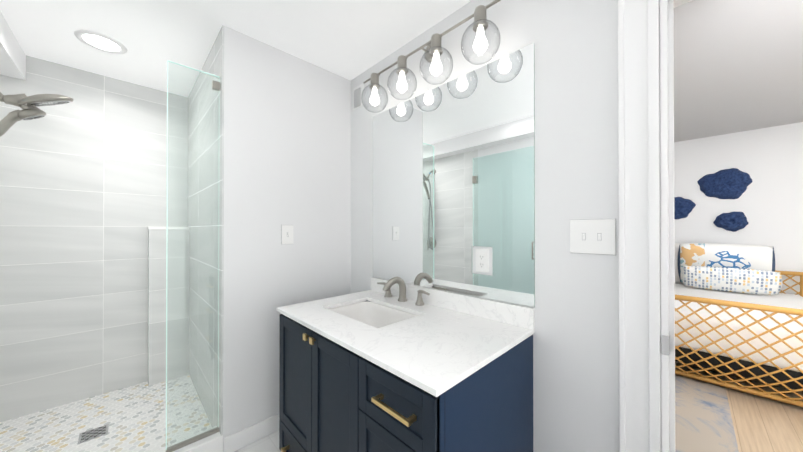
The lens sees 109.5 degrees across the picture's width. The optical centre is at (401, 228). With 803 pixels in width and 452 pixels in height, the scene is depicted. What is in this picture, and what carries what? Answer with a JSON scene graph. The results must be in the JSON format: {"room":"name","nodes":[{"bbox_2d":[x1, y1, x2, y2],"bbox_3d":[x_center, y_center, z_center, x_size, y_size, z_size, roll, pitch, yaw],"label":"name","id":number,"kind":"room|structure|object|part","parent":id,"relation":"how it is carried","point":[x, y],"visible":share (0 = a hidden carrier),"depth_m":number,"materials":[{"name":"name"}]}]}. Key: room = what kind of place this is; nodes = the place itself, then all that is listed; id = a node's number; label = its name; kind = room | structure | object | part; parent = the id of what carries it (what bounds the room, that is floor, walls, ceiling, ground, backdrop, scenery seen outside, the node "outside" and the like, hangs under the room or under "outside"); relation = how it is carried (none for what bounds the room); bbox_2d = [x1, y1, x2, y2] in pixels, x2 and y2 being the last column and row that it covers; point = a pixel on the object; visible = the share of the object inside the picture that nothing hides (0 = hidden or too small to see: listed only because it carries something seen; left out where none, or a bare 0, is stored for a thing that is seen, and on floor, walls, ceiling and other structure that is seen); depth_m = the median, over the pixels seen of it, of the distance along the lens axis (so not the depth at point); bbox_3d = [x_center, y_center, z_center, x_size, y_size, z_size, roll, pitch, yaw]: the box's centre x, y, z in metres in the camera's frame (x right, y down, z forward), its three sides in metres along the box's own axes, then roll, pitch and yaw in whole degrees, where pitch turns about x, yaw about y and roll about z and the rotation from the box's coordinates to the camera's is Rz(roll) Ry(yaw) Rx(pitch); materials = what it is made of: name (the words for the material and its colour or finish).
{"room":"bathroom","nodes":[
{"label":"bathroom","id":0,"kind":"room"},
{"bbox_2d":[0,55,187,421],"bbox_3d":[-2.342,0.067,2.163,1.150,2.470,0.100,0,0,-44],"label":"wall","id":1,"kind":"structure","parent":0,"point":[83,176],"depth_m":2.08,"materials":[{"name":"tile"}]},
{"bbox_2d":[148,227,188,228],"bbox_3d":[-1.961,-0.002,2.392,0.265,0.020,0.105,0,0,-44],"label":"trim","id":2,"kind":"structure","parent":1,"relation":"attached to","point":[168,227],"depth_m":2.35,"materials":[{"name":"white stone"}]},
{"bbox_2d":[188,25,350,451],"bbox_3d":[-1.187,0.068,2.412,0.874,2.470,1.355,0,0,-44],"label":"wall","id":3,"kind":"structure","parent":0,"point":[287,138],"depth_m":1.83,"materials":[{"name":"white paint"}]},
{"bbox_2d":[153,426,222,451],"bbox_3d":[-1.440,1.240,1.303,1.050,0.115,0.125,0,0,-44],"label":"sill","id":4,"kind":"structure","parent":3,"relation":"attached to","point":[212,443],"depth_m":1.58,"materials":[{"name":"white stone"}]},
{"bbox_2d":[166,60,219,451],"bbox_3d":[-1.155,0.146,1.581,0.240,2.075,0.024,0,0,-44],"label":"glass panel","id":5,"kind":"object","parent":4,"relation":"on","point":[216,87],"visible":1,"depth_m":1.57,"materials":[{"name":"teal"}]},
{"bbox_2d":[224,413,279,451],"bbox_3d":[-0.705,1.250,1.921,0.862,0.102,0.014,0,0,-44],"label":"baseboard","id":6,"kind":"structure","parent":3,"relation":"attached to","point":[238,440],"depth_m":1.72,"materials":[{"name":"white wood"}]},
{"bbox_2d":[281,225,292,243],"bbox_3d":[-0.753,0.040,1.877,0.080,0.127,0.017,0,0,-44],"label":"switch plate","id":7,"kind":"object","parent":3,"relation":"attached to","point":[286,234],"visible":1,"depth_m":1.87,"materials":[{"name":"white plastic"}]},
{"bbox_2d":[0,0,802,141],"bbox_3d":[1.608,-1.210,1.687,6.140,0.080,6.300,0,0,-44],"label":"ceiling","id":8,"kind":"structure","parent":0,"point":[350,39],"depth_m":1.76,"materials":[{"name":"white paint"}]},
{"bbox_2d":[0,10,25,79],"bbox_3d":[-1.022,-1.092,0.244,0.160,0.170,4.500,0,0,-44],"label":"soffit beam","id":9,"kind":"structure","parent":8,"relation":"attached to","point":[12,59],"depth_m":1.72,"materials":[{"name":"white paint"}]},
{"bbox_2d":[74,29,127,54],"bbox_3d":[-1.884,-1.165,1.783,0.232,0.009,0.232,0,0,-44],"label":"recessed light","id":10,"kind":"object","parent":8,"relation":"in","point":[100,41],"visible":1,"depth_m":1.77,"materials":[{"name":"white plastic"}]},
{"bbox_2d":[350,0,661,451],"bbox_3d":[-0.200,0.066,2.113,0.138,2.470,3.160,0,0,-44],"label":"wall","id":11,"kind":"structure","parent":0,"point":[575,369],"depth_m":1.27,"materials":[{"name":"white paint"}]},
{"bbox_2d":[353,83,363,109],"bbox_3d":[-0.329,-1.001,2.156,0.007,0.165,0.135,0,0,-44],"label":"air vent grille","id":12,"kind":"object","parent":11,"relation":"attached to","point":[358,91],"visible":0.85,"depth_m":2.15,"materials":[{"name":"white metal"}]},
{"bbox_2d":[361,0,500,112],"bbox_3d":[0.074,-0.920,1.597,0.209,0.307,1.019,0,0,-44],"label":"wall lamp","id":13,"kind":"object","parent":11,"relation":"attached to","point":[434,49],"visible":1,"depth_m":1.45,"materials":[{"name":"clear glass"}]},
{"bbox_3d":[0.186,-0.229,1.624,0.008,1.143,1.112,0,0,-44],"label":"mirror","id":14,"kind":"part","parent":11,"relation":"part of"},
{"bbox_2d":[570,219,615,254],"bbox_3d":[0.717,0.031,1.071,0.017,0.132,0.148,0,0,-44],"label":"light switch","id":15,"kind":"object","parent":11,"relation":"attached to","point":[592,236],"visible":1,"depth_m":1.07,"materials":[{"name":"white plastic"}]},
{"bbox_2d":[618,0,691,451],"bbox_3d":[1.191,0.165,0.682,0.170,2.260,1.049,0,0,-44],"label":"door frame","id":16,"kind":"structure","parent":11,"relation":"attached to","point":[639,231],"depth_m":0.96,"materials":[{"name":"white wood"}]},
{"bbox_2d":[661,333,669,355],"bbox_3d":[0.861,0.381,0.926,0.002,0.062,0.018,0,0,-44],"label":"strike plate","id":17,"kind":"object","parent":16,"relation":"attached to","point":[665,345],"depth_m":0.93,"materials":[{"name":"silver metal"}]},
{"bbox_2d":[234,374,802,451],"bbox_3d":[1.887,1.329,1.460,6.040,0.060,5.600,0,0,-44],"label":"floor","id":18,"kind":"structure","parent":0,"point":[762,424],"depth_m":1.88,"materials":[{"name":"brown wood"}]},
{"bbox_2d":[277,277,534,451],"bbox_3d":[-0.067,0.791,1.378,0.706,1.015,1.119,0,0,-44],"label":"bathroom vanity","id":19,"kind":"object","parent":18,"relation":"on","point":[396,364],"visible":1,"depth_m":1.11,"materials":[{"name":"blue wood"}]},
{"bbox_2d":[277,277,534,396],"bbox_3d":[-0.055,0.399,1.391,0.674,0.109,1.119,0,0,-44],"label":"countertop","id":20,"kind":"structure","parent":19,"relation":"on","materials":[{"name":"stone"}]},
{"bbox_2d":[329,301,418,327],"bbox_3d":[-0.159,0.528,1.509,0.334,0.147,0.504,0,0,-44],"label":"sink","id":21,"kind":"object","parent":20,"relation":"in","point":[377,314],"depth_m":1.67,"materials":[{"name":"white ceramic"}]},
{"bbox_2d":[377,277,429,305],"bbox_3d":[-0.037,0.359,1.670,0.184,0.150,0.442,0,0,-44],"label":"faucet","id":22,"kind":"object","parent":20,"relation":"on","point":[395,291],"depth_m":1.69,"materials":[{"name":"silver metal"}]},
{"bbox_2d":[675,361,738,451],"bbox_3d":[1.764,1.298,2.655,2.350,0.012,1.715,0,0,-44],"label":"rug","id":23,"kind":"object","parent":18,"relation":"on","point":[703,421],"visible":0.06,"depth_m":1.94,"materials":[{"name":"fabric"}]},
{"bbox_2d":[675,243,802,406],"bbox_3d":[3.190,0.738,2.800,1.993,1.133,1.298,0,0,-44],"label":"bed","id":24,"kind":"object","parent":18,"relation":"on","point":[738,313],"visible":0.73,"depth_m":2.29,"materials":[{"name":"brown wicker"}]},
{"bbox_3d":[3.200,0.919,2.809,1.860,0.430,1.200,0,0,-44],"label":"mattress","id":25,"kind":"part","parent":24,"relation":"part of","materials":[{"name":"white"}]},
{"bbox_2d":[674,122,802,294],"bbox_3d":[4.016,0.072,3.537,0.100,2.470,5.600,0,0,-44],"label":"wall","id":26,"kind":"structure","parent":0,"point":[768,202],"depth_m":3.33,"materials":[{"name":"white paint"}]},
{"bbox_2d":[674,197,695,219],"bbox_3d":[3.659,-0.273,3.771,0.078,0.305,0.356,0,0,-44],"label":"art","id":27,"kind":"object","parent":26,"relation":"attached to","point":[683,207],"visible":0.71,"depth_m":3.72},
{"bbox_2d":[697,168,752,198],"bbox_3d":[3.950,-0.544,3.473,0.079,0.383,0.451,0,0,-44],"label":"art","id":28,"kind":"object","parent":26,"relation":"attached to","point":[732,183],"visible":1,"depth_m":3.45},
{"bbox_2d":[713,212,748,231],"bbox_3d":[3.988,-0.083,3.434,0.077,0.248,0.282,0,0,-44],"label":"art","id":29,"kind":"object","parent":26,"relation":"attached to","point":[733,221],"visible":1,"depth_m":3.42},
{"bbox_3d":[-2.246,0.063,1.312,0.100,2.470,1.255,0,0,-44],"label":"wall","id":30,"kind":"structure","parent":0,"visible":0},
{"bbox_2d":[0,92,73,136],"bbox_3d":[-2.115,-0.285,1.550,0.421,1.149,0.216,0,0,-44],"label":"shower head","id":31,"kind":"object","parent":30,"relation":"attached to","point":[28,105],"visible":1,"depth_m":1.55},
{"label":"outside","id":32,"kind":"structure","parent":0,"visible":0},
{"bbox_2d":[0,375,211,451],"bbox_3d":[-1.876,1.307,1.750,1.050,0.105,1.135,0,0,-44],"label":"floor","id":33,"kind":"structure","parent":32,"point":[133,417],"depth_m":1.83,"materials":[{"name":"tile"}]},
{"bbox_2d":[77,424,108,444],"bbox_3d":[-1.878,1.253,1.731,0.124,0.006,0.124,0,0,-44],"label":"drain grate","id":34,"kind":"object","parent":33,"relation":"on","point":[92,434],"visible":1,"depth_m":1.72,"materials":[{"name":"silver metal"}]},
{"bbox_2d":[148,229,188,385],"bbox_3d":[-1.961,0.633,2.393,0.260,1.250,0.100,0,0,-44],"label":"wall bump-out","id":35,"kind":"object","parent":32,"point":[156,306],"visible":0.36,"depth_m":2.35,"materials":[{"name":"tile"}]}
]}

